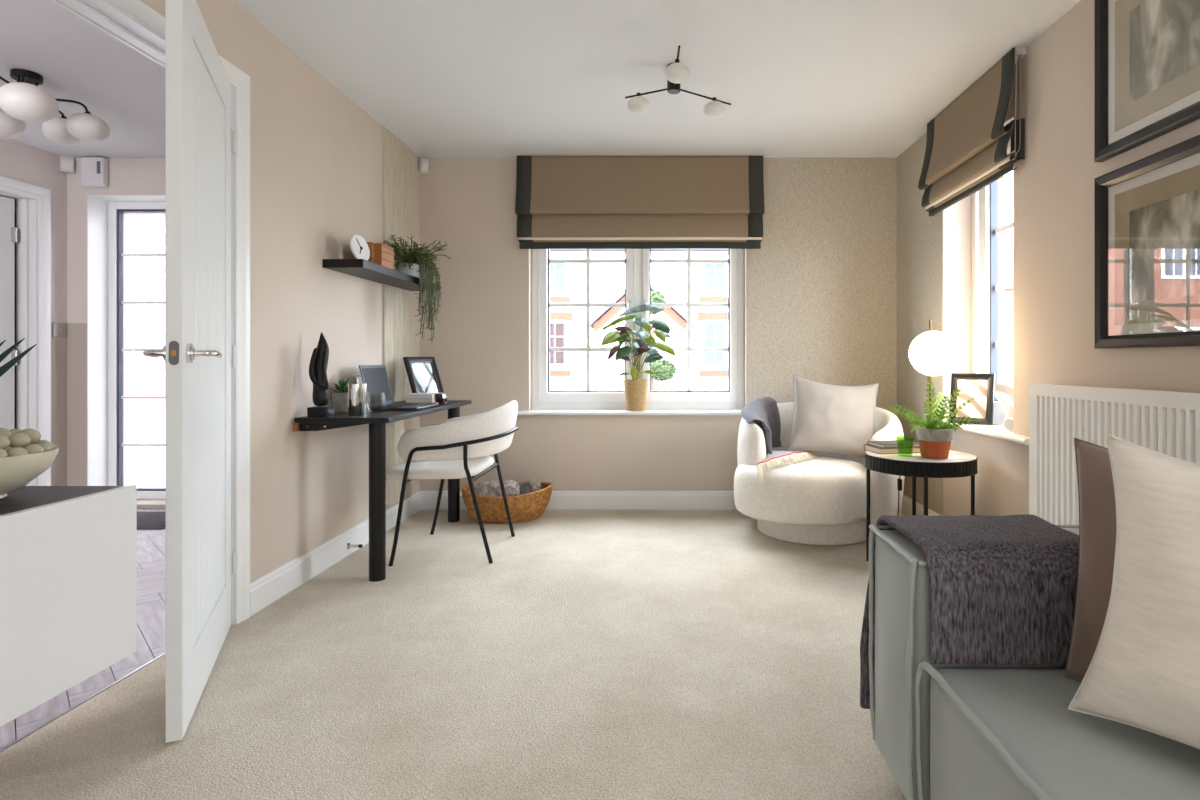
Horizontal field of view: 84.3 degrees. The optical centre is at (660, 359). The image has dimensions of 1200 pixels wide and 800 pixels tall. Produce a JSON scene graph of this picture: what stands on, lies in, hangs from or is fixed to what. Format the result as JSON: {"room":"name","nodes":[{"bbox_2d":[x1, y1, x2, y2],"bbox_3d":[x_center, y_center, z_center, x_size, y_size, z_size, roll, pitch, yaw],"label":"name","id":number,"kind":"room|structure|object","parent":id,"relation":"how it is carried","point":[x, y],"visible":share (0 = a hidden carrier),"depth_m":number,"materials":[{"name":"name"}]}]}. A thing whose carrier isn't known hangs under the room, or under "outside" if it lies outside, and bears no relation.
{"room":"living room","nodes":[
{"label":"living room","id":0,"kind":"room"},
{"bbox_2d":[0,195,15,428],"bbox_3d":[-4.616,-0.124,3.170,1.180,2.409,2.540,0,0,0],"label":"wall","id":1,"kind":"structure","parent":0,"point":[0,195],"depth_m":4.34,"materials":[{"name":"paint"}]},
{"bbox_2d":[0,139,66,485],"bbox_3d":[-3.966,-0.124,1.370,0.120,2.409,5.940,0,0,0],"label":"wall","id":2,"kind":"structure","parent":0,"point":[19,161],"depth_m":4.26,"materials":[{"name":"paint"}]},
{"bbox_2d":[0,196,18,429],"bbox_3d":[-4.116,-0.013,3.740,0.048,1.975,0.776,0,0,15],"label":"door","id":3,"kind":"structure","parent":2,"relation":"in","point":[9,234],"depth_m":4.06,"materials":[{"name":"white wood"}]},
{"bbox_2d":[0,188,37,485],"bbox_3d":[-3.968,-0.020,3.720,0.126,2.000,0.840,0,0,0],"label":"trim","id":4,"kind":"structure","parent":2,"relation":"attached to","point":[26,206],"depth_m":4.13,"materials":[{"name":"white wood"}]},
{"bbox_2d":[0,176,50,485],"bbox_3d":[-3.896,-0.051,3.728,0.020,2.063,0.951,0,0,0],"label":"trim","id":5,"kind":"structure","parent":2,"relation":"attached to","point":[43,195],"depth_m":4.16,"materials":[{"name":"white wood"}]},
{"bbox_2d":[53,323,65,336],"bbox_3d":[-3.900,-0.193,4.281,0.012,0.086,0.086,0,0,0],"label":"light switch","id":6,"kind":"object","parent":2,"relation":"attached to","point":[59,330],"visible":1,"depth_m":4.28,"materials":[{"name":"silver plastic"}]},
{"bbox_2d":[140,0,419,582],"bbox_3d":[-1.645,-0.124,0.770,0.120,2.409,7.140,0,0,0],"label":"wall","id":7,"kind":"structure","parent":0,"point":[316,157],"depth_m":2.90,"materials":[{"name":"paint"}]},
{"bbox_2d":[0,485,136,726],"bbox_3d":[-1.392,0.476,0.606,0.384,0.381,1.811,0,0,0],"label":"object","id":8,"kind":"object","parent":7,"relation":"attached to","point":[68,554],"visible":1,"depth_m":1.33,"materials":[{"name":"white paint"}]},
{"bbox_2d":[0,338,36,376],"bbox_3d":[-1.289,0.119,1.110,0.454,0.338,0.220,0,0,0],"label":"agave","id":9,"kind":"object","parent":8,"relation":"on","point":[3,369],"visible":1,"depth_m":1.20,"materials":[{"name":"green plant"}]},
{"bbox_2d":[0,446,58,499],"bbox_3d":[-1.425,0.239,1.340,0.300,0.097,0.300,0,0,0],"label":"bowl","id":10,"kind":"object","parent":8,"relation":"on","point":[16,472],"visible":0.85,"depth_m":1.34,"materials":[{"name":"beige ceramic"}]},
{"bbox_2d":[0,448,7,457],"bbox_3d":[-1.306,0.189,1.294,0.037,0.034,0.037,0,0,0],"label":"decorative ball","id":11,"kind":"object","parent":10,"relation":"in","point":[3,453],"visible":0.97,"depth_m":1.29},
{"bbox_2d":[0,435,9,448],"bbox_3d":[-1.323,0.165,1.317,0.034,0.031,0.034,0,0,0],"label":"decorative ball","id":12,"kind":"object","parent":10,"relation":"in","point":[4,441],"visible":0.88,"depth_m":1.31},
{"bbox_2d":[0,431,13,437],"bbox_3d":[-1.369,0.164,1.374,0.035,0.032,0.035,0,0,0],"label":"decorative ball","id":13,"kind":"object","parent":10,"relation":"in","point":[8,434],"visible":0.43,"depth_m":1.37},
{"bbox_2d":[9,429,20,433],"bbox_3d":[-1.413,0.166,1.444,0.033,0.030,0.033,0,0,0],"label":"decorative ball","id":14,"kind":"object","parent":10,"relation":"in","point":[14,431],"visible":0.26,"depth_m":1.44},
{"bbox_2d":[6,447,27,456],"bbox_3d":[-1.298,0.191,1.329,0.034,0.031,0.034,0,0,0],"label":"decorative ball","id":15,"kind":"object","parent":10,"relation":"in","point":[15,451],"visible":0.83,"depth_m":1.32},
{"bbox_2d":[9,433,30,447],"bbox_3d":[-1.322,0.166,1.361,0.035,0.032,0.035,0,0,0],"label":"decorative ball","id":16,"kind":"object","parent":10,"relation":"in","point":[22,440],"visible":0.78,"depth_m":1.35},
{"bbox_2d":[21,429,40,443],"bbox_3d":[-1.339,0.163,1.401,0.035,0.032,0.035,0,0,0],"label":"decorative ball","id":17,"kind":"object","parent":10,"relation":"in","point":[35,436],"visible":0.58,"depth_m":1.40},
{"bbox_2d":[24,444,43,453],"bbox_3d":[-1.300,0.189,1.365,0.034,0.031,0.034,0,0,0],"label":"decorative ball","id":18,"kind":"object","parent":10,"relation":"in","point":[31,448],"visible":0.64,"depth_m":1.36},
{"bbox_2d":[38,442,52,451],"bbox_3d":[-1.312,0.189,1.400,0.032,0.029,0.032,0,0,0],"label":"decorative ball","id":19,"kind":"object","parent":10,"relation":"in","point":[47,447],"visible":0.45,"depth_m":1.40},
{"bbox_2d":[51,0,164,66],"bbox_3d":[-1.715,-0.050,1.974,0.020,2.060,1.080,0,0,0],"label":"trim","id":20,"kind":"structure","parent":7,"relation":"attached to","point":[54,1],"depth_m":2.03,"materials":[{"name":"white paint"}]},
{"bbox_2d":[0,0,249,751],"bbox_3d":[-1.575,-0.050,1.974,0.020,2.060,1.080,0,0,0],"label":"trim","id":21,"kind":"structure","parent":7,"relation":"attached to","point":[137,12],"depth_m":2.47,"materials":[{"name":"white wood"}]},
{"bbox_2d":[143,0,235,742],"bbox_3d":[-1.435,-0.017,2.044,0.168,1.978,0.831,0,0,-29],"label":"door","id":22,"kind":"structure","parent":7,"relation":"in","point":[199,356],"depth_m":1.86,"materials":[{"name":"white wood"}]},
{"bbox_2d":[250,491,421,615],"bbox_3d":[-1.577,0.920,3.432,0.016,0.120,1.817,0,0,0],"label":"baseboard","id":23,"kind":"structure","parent":7,"relation":"attached to","point":[277,583],"depth_m":2.99,"materials":[{"name":"white wood"}]},
{"bbox_2d":[347,543,362,548],"bbox_3d":[-1.534,0.933,3.310,0.069,0.032,0.032,0,0,0],"label":"door stop","id":24,"kind":"object","parent":7,"relation":"attached to","point":[349,545],"visible":1,"depth_m":3.30,"materials":[{"name":"silver metal"}]},
{"bbox_2d":[323,259,438,290],"bbox_3d":[-1.490,-0.453,3.625,0.190,0.040,1.070,0,0,0],"label":"wall shelf","id":25,"kind":"object","parent":7,"relation":"attached to","point":[361,268],"visible":0.78,"depth_m":3.34,"materials":[{"name":"black wood"}]},
{"bbox_2d":[350,235,369,260],"bbox_3d":[-1.455,-0.539,3.190,0.038,0.132,0.133,0,0,12],"label":"clock","id":26,"kind":"object","parent":25,"relation":"on","point":[359,247],"visible":0.87,"depth_m":3.18,"materials":[{"name":"white plastic"}]},
{"bbox_2d":[351,242,393,268],"bbox_3d":[-1.482,-0.530,3.395,0.155,0.114,0.220,0,0,0],"label":"wooden box","id":27,"kind":"object","parent":25,"relation":"on","point":[381,254],"visible":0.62,"depth_m":3.33,"materials":[{"name":"beige wood"}]},
{"bbox_2d":[383,235,450,340],"bbox_3d":[-1.427,-0.412,3.868,0.313,0.630,0.439,0,0,10],"label":"trailing plant","id":28,"kind":"object","parent":25,"relation":"on","point":[413,263],"visible":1,"depth_m":3.81,"materials":[{"name":"green plant"}]},
{"bbox_2d":[383,127,411,509],"bbox_3d":[-1.579,-0.234,3.962,0.012,2.189,0.410,0,0,0],"label":"wall panel","id":29,"kind":"object","parent":7,"relation":"attached to","point":[397,156],"depth_m":3.94,"materials":[{"name":"beige paper"}]},
{"bbox_2d":[332,392,347,411],"bbox_3d":[-1.522,0.202,3.170,0.086,0.092,0.086,0,0,0],"label":"pot","id":30,"kind":"object","parent":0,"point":[339,399],"depth_m":3.13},
{"bbox_2d":[67,158,746,508],"bbox_3d":[-1.109,-0.124,4.490,5.994,2.409,0.300,0,0,0],"label":"wall","id":31,"kind":"structure","parent":0,"point":[481,347],"depth_m":4.34,"materials":[{"name":"paint"}]},
{"bbox_2d":[60,155,74,172],"bbox_3d":[-3.870,-1.278,4.303,0.041,0.104,0.074,0,0,45],"label":"sensor","id":32,"kind":"object","parent":31,"relation":"attached to","point":[67,164],"visible":1,"depth_m":4.29,"materials":[{"name":"white plastic"}]},
{"bbox_2d":[81,157,108,186],"bbox_3d":[-3.700,-1.227,4.311,0.150,0.190,0.059,0,0,0],"label":"door chime","id":33,"kind":"object","parent":31,"relation":"attached to","point":[94,170],"visible":1,"depth_m":4.29,"materials":[{"name":"white plastic"}]},
{"bbox_2d":[97,161,99,173],"bbox_3d":[-3.650,-1.250,4.285,0.020,0.080,0.009,0,0,0],"label":"grille","id":34,"kind":"object","parent":33,"relation":"attached to","point":[98,162],"depth_m":4.28,"materials":[{"name":"grey plastic"}]},
{"bbox_2d":[87,195,164,485],"bbox_3d":[-3.487,-0.068,4.420,0.574,2.035,0.160,0,0,0],"label":"trim","id":35,"kind":"structure","parent":31,"relation":"attached to","point":[97,205],"depth_m":4.42,"materials":[{"name":"white wood"}]},
{"bbox_2d":[108,201,164,498],"bbox_3d":[-3.487,-0.068,4.535,0.574,2.035,0.070,0,0,0],"label":"window","id":36,"kind":"structure","parent":31,"relation":"in","point":[117,210],"depth_m":4.51,"materials":[{"name":"white plastic"}]},
{"bbox_2d":[419,158,428,173],"bbox_3d":[-1.545,-1.271,4.310,0.041,0.092,0.054,0,0,45],"label":"sensor","id":37,"kind":"object","parent":31,"relation":"attached to","point":[423,163],"visible":1,"depth_m":4.30,"materials":[{"name":"white plastic"}]},
{"bbox_2d":[421,491,736,509],"bbox_3d":[-0.017,0.920,4.332,3.137,0.120,0.016,0,0,0],"label":"baseboard","id":38,"kind":"structure","parent":31,"relation":"attached to","point":[559,500],"depth_m":4.32,"materials":[{"name":"white wood"}]},
{"bbox_2d":[517,410,741,414],"bbox_3d":[-0.159,0.347,4.357,1.572,0.026,0.145,0,0,0],"label":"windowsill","id":39,"kind":"structure","parent":31,"relation":"attached to","point":[531,412],"depth_m":4.29,"materials":[{"name":"white"}]},
{"bbox_2d":[601,305,675,410],"bbox_3d":[-0.147,-0.015,4.331,0.497,0.698,0.240,0,0,0],"label":"potted calathea","id":40,"kind":"object","parent":39,"relation":"on","point":[635,390],"visible":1,"depth_m":4.30,"materials":[{"name":"green plant"}]},
{"bbox_2d":[623,379,648,410],"bbox_3d":[-0.164,0.232,4.363,0.175,0.205,0.174,0,0,0],"label":"pot","id":41,"kind":"object","parent":40,"relation":"on","point":[635,390],"depth_m":4.30,"materials":[{"name":"beige wicker"}]},
{"bbox_2d":[532,248,743,409],"bbox_3d":[-0.154,-0.370,4.437,1.427,1.410,0.126,0,0,0],"label":"window","id":42,"kind":"structure","parent":31,"relation":"in","point":[637,262],"depth_m":4.43,"materials":[{"name":"white plastic"}]},
{"bbox_2d":[515,156,764,248],"bbox_3d":[-0.136,-1.025,4.287,1.600,0.605,0.106,0,0,0],"label":"blind","id":43,"kind":"object","parent":31,"relation":"attached to","point":[563,202],"visible":1,"depth_m":4.27,"materials":[{"name":"brown fabric"}]},
{"bbox_2d":[747,158,896,415],"bbox_3d":[1.059,-0.234,4.338,0.986,2.189,0.003,0,0,0],"label":"wallpaper","id":44,"kind":"structure","parent":31,"relation":"attached to","point":[822,278],"depth_m":4.34,"materials":[{"name":"paper"}]},
{"bbox_2d":[0,509,905,799],"bbox_3d":[-1.603,1.020,0.920,7.006,0.080,7.440,0,0,0],"label":"floor","id":45,"kind":"structure","parent":0,"point":[598,654],"depth_m":2.00,"materials":[{"name":"carpet"}]},
{"bbox_2d":[137,511,164,529],"bbox_3d":[-3.310,0.974,4.025,0.850,0.012,0.420,0,0,0],"label":"door mat","id":46,"kind":"object","parent":45,"relation":"on","point":[146,520],"visible":0.24,"depth_m":3.98,"materials":[{"name":"grey fabric"}]},
{"bbox_2d":[293,400,471,581],"bbox_3d":[-1.375,0.614,3.443,0.419,0.732,1.233,0,0,0],"label":"desk","id":47,"kind":"object","parent":45,"relation":"on","point":[377,420],"visible":0.91,"depth_m":2.92,"materials":[{"name":"black wood"}]},
{"bbox_2d":[307,332,333,416],"bbox_3d":[-1.490,0.062,2.899,0.094,0.372,0.093,0,0,0],"label":"sculpture","id":48,"kind":"object","parent":47,"relation":"on","point":[318,364],"visible":1,"depth_m":2.88,"materials":[{"name":"black metal"}]},
{"bbox_2d":[331,378,351,411],"bbox_3d":[-1.522,0.168,3.178,0.120,0.159,0.126,0,0,-40],"label":"potted succulent","id":49,"kind":"object","parent":47,"relation":"on","point":[339,397],"visible":0.77,"depth_m":3.13,"materials":[{"name":"plant"}]},
{"bbox_2d":[348,375,366,415],"bbox_3d":[-1.362,0.158,2.960,0.077,0.179,0.077,0,0,0],"label":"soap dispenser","id":50,"kind":"object","parent":47,"relation":"on","point":[357,392],"visible":1,"depth_m":2.93,"materials":[{"name":"silver metal"}]},
{"bbox_2d":[359,365,437,409],"bbox_3d":[-1.345,0.137,3.400,0.290,0.222,0.300,0,0,0],"label":"laptop","id":51,"kind":"object","parent":47,"relation":"on","point":[376,379],"visible":0.97,"depth_m":3.37,"materials":[{"name":"grey metal"}]},
{"bbox_2d":[403,357,443,392],"bbox_3d":[-1.401,0.115,3.908,0.116,0.267,0.235,0,0,24],"label":"photo frame","id":52,"kind":"object","parent":47,"relation":"on","point":[422,372],"visible":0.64,"depth_m":3.91,"materials":[{"name":"black wood"}]},
{"bbox_2d":[411,363,438,392],"bbox_3d":[-1.400,0.112,3.908,0.072,0.191,0.167,0,0,24],"label":"photo","id":53,"kind":"object","parent":52,"relation":"attached to","point":[424,376],"depth_m":3.91},
{"bbox_2d":[409,402,446,403],"bbox_3d":[-1.315,0.241,3.735,0.150,0.012,0.200,0,0,-3],"label":"book","id":54,"kind":"object","parent":47,"relation":"on","point":[435,402],"visible":0.41,"depth_m":3.64,"materials":[{"name":"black paper"}]},
{"bbox_2d":[406,398,435,402],"bbox_3d":[-1.325,0.224,3.730,0.157,0.024,0.215,0,0,0],"label":"book","id":55,"kind":"object","parent":54,"relation":"on","point":[408,400],"visible":0.7,"depth_m":3.63,"materials":[{"name":"grey paper"}]},
{"bbox_2d":[405,393,434,397],"bbox_3d":[-1.335,0.201,3.730,0.157,0.022,0.205,0,0,0],"label":"book","id":56,"kind":"object","parent":55,"relation":"on","point":[413,395],"visible":0.88,"depth_m":3.63,"materials":[{"name":"grey paper"}]},
{"bbox_2d":[435,393,446,403],"bbox_3d":[-1.235,0.217,3.700,0.076,0.060,0.078,0,0,0],"label":"tealight holder","id":57,"kind":"object","parent":47,"relation":"on","point":[441,398],"visible":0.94,"depth_m":3.67,"materials":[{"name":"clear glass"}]},
{"bbox_2d":[386,400,518,565],"bbox_3d":[-1.057,0.596,3.425,0.617,0.773,0.639,0,0,0],"label":"desk chair","id":58,"kind":"object","parent":45,"relation":"on","point":[458,447],"visible":0.99,"depth_m":3.17,"materials":[{"name":"fabric"}]},
{"bbox_2d":[461,482,552,522],"bbox_3d":[-0.952,0.874,4.090,0.572,0.205,0.469,0,0,0],"label":"basket","id":59,"kind":"object","parent":45,"relation":"on","point":[530,506],"visible":0.78,"depth_m":3.93,"materials":[{"name":"brown wicker"}]},
{"bbox_2d":[469,478,519,496],"bbox_3d":[-1.015,0.806,4.040,0.323,0.174,0.177,0,0,0],"label":"fur throw","id":60,"kind":"object","parent":59,"relation":"in","point":[491,488],"visible":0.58,"depth_m":4.00,"materials":[{"name":"grey fur"}]},
{"bbox_2d":[519,477,541,494],"bbox_3d":[-0.833,0.815,4.140,0.187,0.177,0.147,0,0,12],"label":"fur throw","id":61,"kind":"object","parent":59,"relation":"in","point":[533,485],"visible":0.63,"depth_m":4.10,"materials":[{"name":"grey fur"}]},
{"bbox_2d":[734,402,904,545],"bbox_3d":[0.898,0.622,3.817,0.978,0.716,0.968,0,0,0],"label":"armchair","id":62,"kind":"object","parent":45,"relation":"on","point":[821,501],"visible":0.61,"depth_m":3.48,"materials":[{"name":"fabric"}]},
{"bbox_2d":[741,397,818,491],"bbox_3d":[0.590,0.456,3.788,0.478,0.451,0.686,0,0,44],"label":"blanket","id":63,"kind":"object","parent":62,"relation":"on","point":[765,410],"visible":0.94,"depth_m":3.80,"materials":[{"name":"grey fabric"}]},
{"bbox_2d":[787,375,878,457],"bbox_3d":[1.009,0.330,3.854,0.547,0.486,0.207,0,0,6],"label":"cushion","id":64,"kind":"object","parent":62,"relation":"on","point":[826,417],"visible":0.96,"depth_m":3.80,"materials":[{"name":"beige fabric"}]},
{"bbox_2d":[864,450,977,560],"bbox_3d":[1.238,0.715,3.160,0.505,0.530,0.505,0,0,0],"label":"side table","id":65,"kind":"object","parent":45,"relation":"on","point":[957,464],"visible":0.77,"depth_m":2.99,"materials":[{"name":"wood"}]},
{"bbox_2d":[864,444,919,453],"bbox_3d":[1.145,0.436,3.255,0.225,0.027,0.170,0,0,-10],"label":"book","id":66,"kind":"object","parent":65,"relation":"on","point":[879,450],"visible":0.67,"depth_m":3.18,"materials":[{"name":"grey paper"}]},
{"bbox_2d":[867,440,918,447],"bbox_3d":[1.150,0.415,3.265,0.200,0.016,0.150,0,0,-12],"label":"book","id":67,"kind":"object","parent":66,"relation":"on","point":[887,443],"visible":0.87,"depth_m":3.22,"materials":[{"name":"grey paper"}]},
{"bbox_2d":[897,320,958,515],"bbox_3d":[1.339,0.389,3.366,0.256,1.181,0.518,0,0,9],"label":"floor lamp","id":68,"kind":"object","parent":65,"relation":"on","point":[932,353],"visible":0.78,"depth_m":3.15,"materials":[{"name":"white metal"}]},
{"bbox_2d":[897,479,901,490],"bbox_3d":[1.245,0.650,3.442,0.018,0.060,0.025,0,0,0],"label":"switch","id":69,"kind":"object","parent":68,"relation":"attached to","point":[899,481],"depth_m":3.43,"materials":[{"name":"black plastic"}]},
{"bbox_2d":[887,376,977,458],"bbox_3d":[1.260,0.255,3.038,0.379,0.389,0.313,0,0,35],"label":"potted fern","id":70,"kind":"object","parent":65,"relation":"on","point":[934,437],"visible":1,"depth_m":3.01,"materials":[{"name":"plant"}]},
{"bbox_2d":[916,427,953,458],"bbox_3d":[1.262,0.382,3.045,0.164,0.136,0.164,0,0,0],"label":"pot","id":71,"kind":"object","parent":70,"relation":"on","point":[934,442],"depth_m":2.99,"materials":[{"name":"ceramic"}]},
{"bbox_2d":[869,525,1199,799],"bbox_3d":[0.970,0.687,0.423,0.950,0.585,2.381,0,0,0],"label":"sofa","id":72,"kind":"object","parent":45,"relation":"on","point":[942,731],"visible":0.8,"depth_m":1.19,"materials":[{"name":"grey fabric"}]},
{"bbox_2d":[860,514,1078,708],"bbox_3d":[0.710,0.616,1.464,0.437,0.497,0.364,0,0,0],"label":"throw","id":73,"kind":"object","parent":72,"relation":"on","point":[1003,589],"visible":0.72,"depth_m":1.29,"materials":[{"name":"grey fabric"}]},
{"bbox_2d":[1064,438,1115,681],"bbox_3d":[0.956,0.382,1.098,0.187,0.459,0.494,0,0,-38],"label":"sofa cushion","id":74,"kind":"object","parent":72,"relation":"on","point":[1096,495],"visible":0.34,"depth_m":1.22,"materials":[{"name":"brown fabric"}]},
{"bbox_2d":[1068,433,1199,748],"bbox_3d":[0.863,0.374,0.897,0.183,0.496,0.558,0,0,-35],"label":"sofa cushion","id":75,"kind":"object","parent":72,"relation":"on","point":[1143,672],"visible":1,"depth_m":1.00,"materials":[{"name":"beige fabric"}]},
{"bbox_2d":[0,0,1080,157],"bbox_3d":[-1.703,-1.379,0.820,7.206,0.100,7.640,0,0,0],"label":"ceiling","id":76,"kind":"structure","parent":0,"point":[447,78],"depth_m":3.01,"materials":[{"name":"white paint"}]},
{"bbox_2d":[0,68,109,145],"bbox_3d":[-2.906,-1.163,3.031,0.594,0.359,1.050,0,0,-44],"label":"ceiling light","id":77,"kind":"object","parent":76,"relation":"attached to","point":[22,101],"visible":1,"depth_m":2.96,"materials":[{"name":"white glass"}]},
{"bbox_2d":[625,45,730,117],"bbox_3d":[0.084,-1.237,2.882,0.507,0.184,0.590,0,0,0],"label":"ceiling light","id":78,"kind":"object","parent":76,"relation":"attached to","point":[676,73],"visible":1,"depth_m":3.02,"materials":[{"name":"white glass"}]},
{"bbox_2d":[999,176,1003,381],"bbox_3d":[1.837,-0.245,2.916,0.103,2.750,3.432,0,0,0],"label":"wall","id":79,"kind":"structure","parent":0,"point":[1001,183],"depth_m":3.63,"materials":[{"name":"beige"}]},
{"bbox_2d":[943,0,1199,515],"bbox_3d":[1.666,-0.124,0.920,0.228,2.409,7.440,0,0,0],"label":"wall","id":80,"kind":"structure","parent":0,"point":[1054,182],"depth_m":2.60,"materials":[{"name":"paint"}]},
{"bbox_2d":[897,132,942,515],"bbox_3d":[1.550,-0.234,3.820,0.003,2.189,1.040,0,0,0],"label":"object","id":81,"kind":"structure","parent":80,"relation":"attached to","point":[919,234],"depth_m":4.02,"materials":[{"name":"paint"}]},
{"bbox_2d":[901,495,940,515],"bbox_3d":[1.544,0.920,0.770,0.016,0.120,7.140,0,0,0],"label":"baseboard","id":82,"kind":"structure","parent":80,"relation":"attached to","point":[906,509],"depth_m":4.06,"materials":[{"name":"white wood"}]},
{"bbox_2d":[918,47,1025,215],"bbox_3d":[1.498,-1.066,3.251,0.107,0.525,0.921,0,0,0],"label":"blind","id":83,"kind":"object","parent":80,"relation":"attached to","point":[967,142],"visible":1,"depth_m":3.11,"materials":[{"name":"brown fabric"}]},
{"bbox_2d":[943,116,1013,433],"bbox_3d":[1.629,-0.375,3.268,0.153,1.400,0.727,0,0,0],"label":"trim","id":84,"kind":"structure","parent":80,"relation":"attached to","point":[957,217],"depth_m":3.63,"materials":[{"name":"beige paint"}]},
{"bbox_2d":[935,419,1028,444],"bbox_3d":[1.599,0.337,3.188,0.214,0.026,0.945,0,0,0],"label":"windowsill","id":85,"kind":"structure","parent":80,"relation":"attached to","point":[995,430],"depth_m":3.03,"materials":[{"name":"white"}]},
{"bbox_2d":[949,373,994,424],"bbox_3d":[1.564,0.197,3.320,0.200,0.258,0.082,0,0,38],"label":"photo frame","id":86,"kind":"object","parent":85,"relation":"on","point":[980,386],"visible":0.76,"depth_m":3.31,"materials":[{"name":"black"}]},
{"bbox_2d":[956,379,987,418],"bbox_3d":[1.563,0.195,3.319,0.144,0.195,0.044,0,0,38],"label":"photo","id":87,"kind":"object","parent":86,"relation":"attached to","point":[977,408],"depth_m":3.31},
{"bbox_2d":[993,381,1012,431],"bbox_3d":[1.610,0.210,3.022,0.115,0.228,0.198,0,0,-40],"label":"ornament","id":88,"kind":"object","parent":85,"relation":"on","point":[1003,391],"visible":0.56,"depth_m":3.02,"materials":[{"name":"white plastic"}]},
{"bbox_2d":[971,141,1012,424],"bbox_3d":[1.713,-0.375,3.268,0.126,1.400,0.727,0,0,0],"label":"window","id":89,"kind":"structure","parent":80,"relation":"in","point":[985,229],"depth_m":3.45,"materials":[{"name":"white plastic"}]},
{"bbox_2d":[1029,383,1199,528],"bbox_3d":[1.502,0.535,1.857,0.099,0.889,1.600,0,0,0],"label":"radiator","id":90,"kind":"object","parent":80,"relation":"attached to","point":[1164,422],"visible":0.58,"depth_m":2.28,"materials":[{"name":"white metal"}]},
{"bbox_2d":[1030,383,1199,394],"bbox_3d":[1.487,0.095,1.830,0.070,0.008,1.540,0,0,0],"label":"grille","id":91,"kind":"object","parent":90,"relation":"attached to","point":[1033,386],"depth_m":2.20,"materials":[{"name":"white metal"}]},
{"bbox_2d":[1094,135,1199,348],"bbox_3d":[1.535,-0.339,1.888,0.034,0.597,0.860,0,0,0],"label":"framed picture","id":92,"kind":"object","parent":80,"relation":"attached to","point":[1147,209],"visible":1,"depth_m":2.07,"materials":[{"name":"black"}]},
{"bbox_2d":[1115,164,1199,324],"bbox_3d":[1.540,-0.339,1.888,0.001,0.441,0.704,0,0,0],"label":"print","id":93,"kind":"object","parent":92,"relation":"attached to","point":[1157,217],"depth_m":2.04},
{"bbox_2d":[1094,0,1199,161],"bbox_3d":[1.535,-0.994,1.888,0.034,0.597,0.860,0,0,0],"label":"framed picture","id":94,"kind":"object","parent":80,"relation":"attached to","point":[1147,52],"visible":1,"depth_m":2.11,"materials":[{"name":"black"}]},
{"bbox_2d":[1115,0,1199,131],"bbox_3d":[1.540,-0.994,1.888,0.001,0.441,0.704,0,0,0],"label":"print","id":95,"kind":"object","parent":94,"relation":"attached to","point":[1157,42],"depth_m":2.06},
{"label":"outside","id":96,"kind":"structure","parent":0,"visible":0},
{"bbox_2d":[125,381,1012,487],"bbox_3d":[0.000,1.260,35.000,120.000,0.240,110.000,0,0,0],"label":"ground","id":97,"kind":"structure","parent":96,"point":[144,423],"depth_m":8.70,"materials":[{"name":"white"}]},
{"bbox_2d":[125,213,164,403],"bbox_3d":[-11.800,-2.740,20.500,11.000,7.760,7.600,0,0,0],"label":"glass pane","id":98,"kind":"structure","parent":97,"relation":"on","point":[144,232],"depth_m":17.00,"materials":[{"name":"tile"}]},
{"bbox_2d":[550,248,727,390],"bbox_3d":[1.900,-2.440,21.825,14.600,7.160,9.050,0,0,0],"label":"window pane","id":99,"kind":"structure","parent":97,"relation":"on","point":[709,281],"depth_m":19.00,"materials":[{"name":"white"}]},
{"bbox_2d":[651,291,676,390],"bbox_3d":[-0.046,-0.013,10.991,0.646,2.314,0.471,0,0,0],"label":"topiary tree","id":100,"kind":"object","parent":97,"relation":"on","point":[664,370],"visible":0.58,"depth_m":10.88,"materials":[{"name":"green plant"}]},
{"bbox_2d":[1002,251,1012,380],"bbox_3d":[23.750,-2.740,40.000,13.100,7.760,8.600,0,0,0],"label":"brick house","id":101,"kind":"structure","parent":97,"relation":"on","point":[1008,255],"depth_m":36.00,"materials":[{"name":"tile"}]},
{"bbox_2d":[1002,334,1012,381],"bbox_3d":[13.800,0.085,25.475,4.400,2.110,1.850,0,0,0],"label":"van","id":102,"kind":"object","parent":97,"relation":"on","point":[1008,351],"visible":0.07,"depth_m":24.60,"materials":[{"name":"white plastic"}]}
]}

